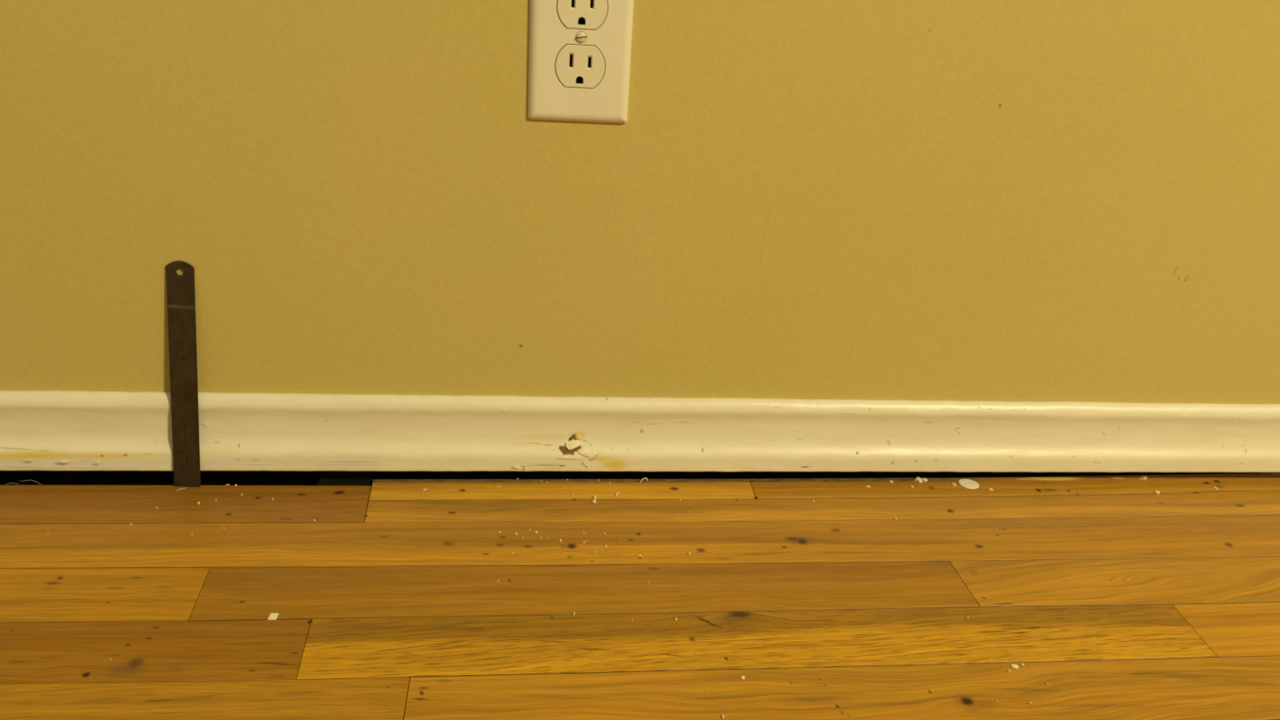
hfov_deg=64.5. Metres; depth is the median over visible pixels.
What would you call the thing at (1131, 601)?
floor
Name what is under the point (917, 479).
crumb
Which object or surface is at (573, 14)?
receptacle
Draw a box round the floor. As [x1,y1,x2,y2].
[0,473,1279,719]
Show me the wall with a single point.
(912, 200)
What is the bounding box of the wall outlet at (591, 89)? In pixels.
[528,0,634,123]
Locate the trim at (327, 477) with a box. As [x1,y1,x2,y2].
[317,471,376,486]
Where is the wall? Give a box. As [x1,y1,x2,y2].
[0,0,1279,404]
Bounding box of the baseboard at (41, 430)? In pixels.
[0,390,1279,472]
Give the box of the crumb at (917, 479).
[914,476,922,483]
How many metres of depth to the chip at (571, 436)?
0.81 m
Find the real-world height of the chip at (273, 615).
0.001 m
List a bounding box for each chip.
[267,613,278,619]
[559,445,581,454]
[568,433,574,440]
[958,479,978,488]
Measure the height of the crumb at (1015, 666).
0.001 m
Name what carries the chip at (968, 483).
on the floor
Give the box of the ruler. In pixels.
[165,260,200,487]
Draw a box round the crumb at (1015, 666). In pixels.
[1010,663,1018,668]
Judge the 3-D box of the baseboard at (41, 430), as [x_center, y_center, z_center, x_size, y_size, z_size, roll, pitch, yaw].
[0.100,0.062,0.825,2.600,0.062,0.014,1,23,-7]
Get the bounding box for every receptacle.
[555,44,604,88]
[556,0,607,29]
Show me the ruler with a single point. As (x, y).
(180, 289)

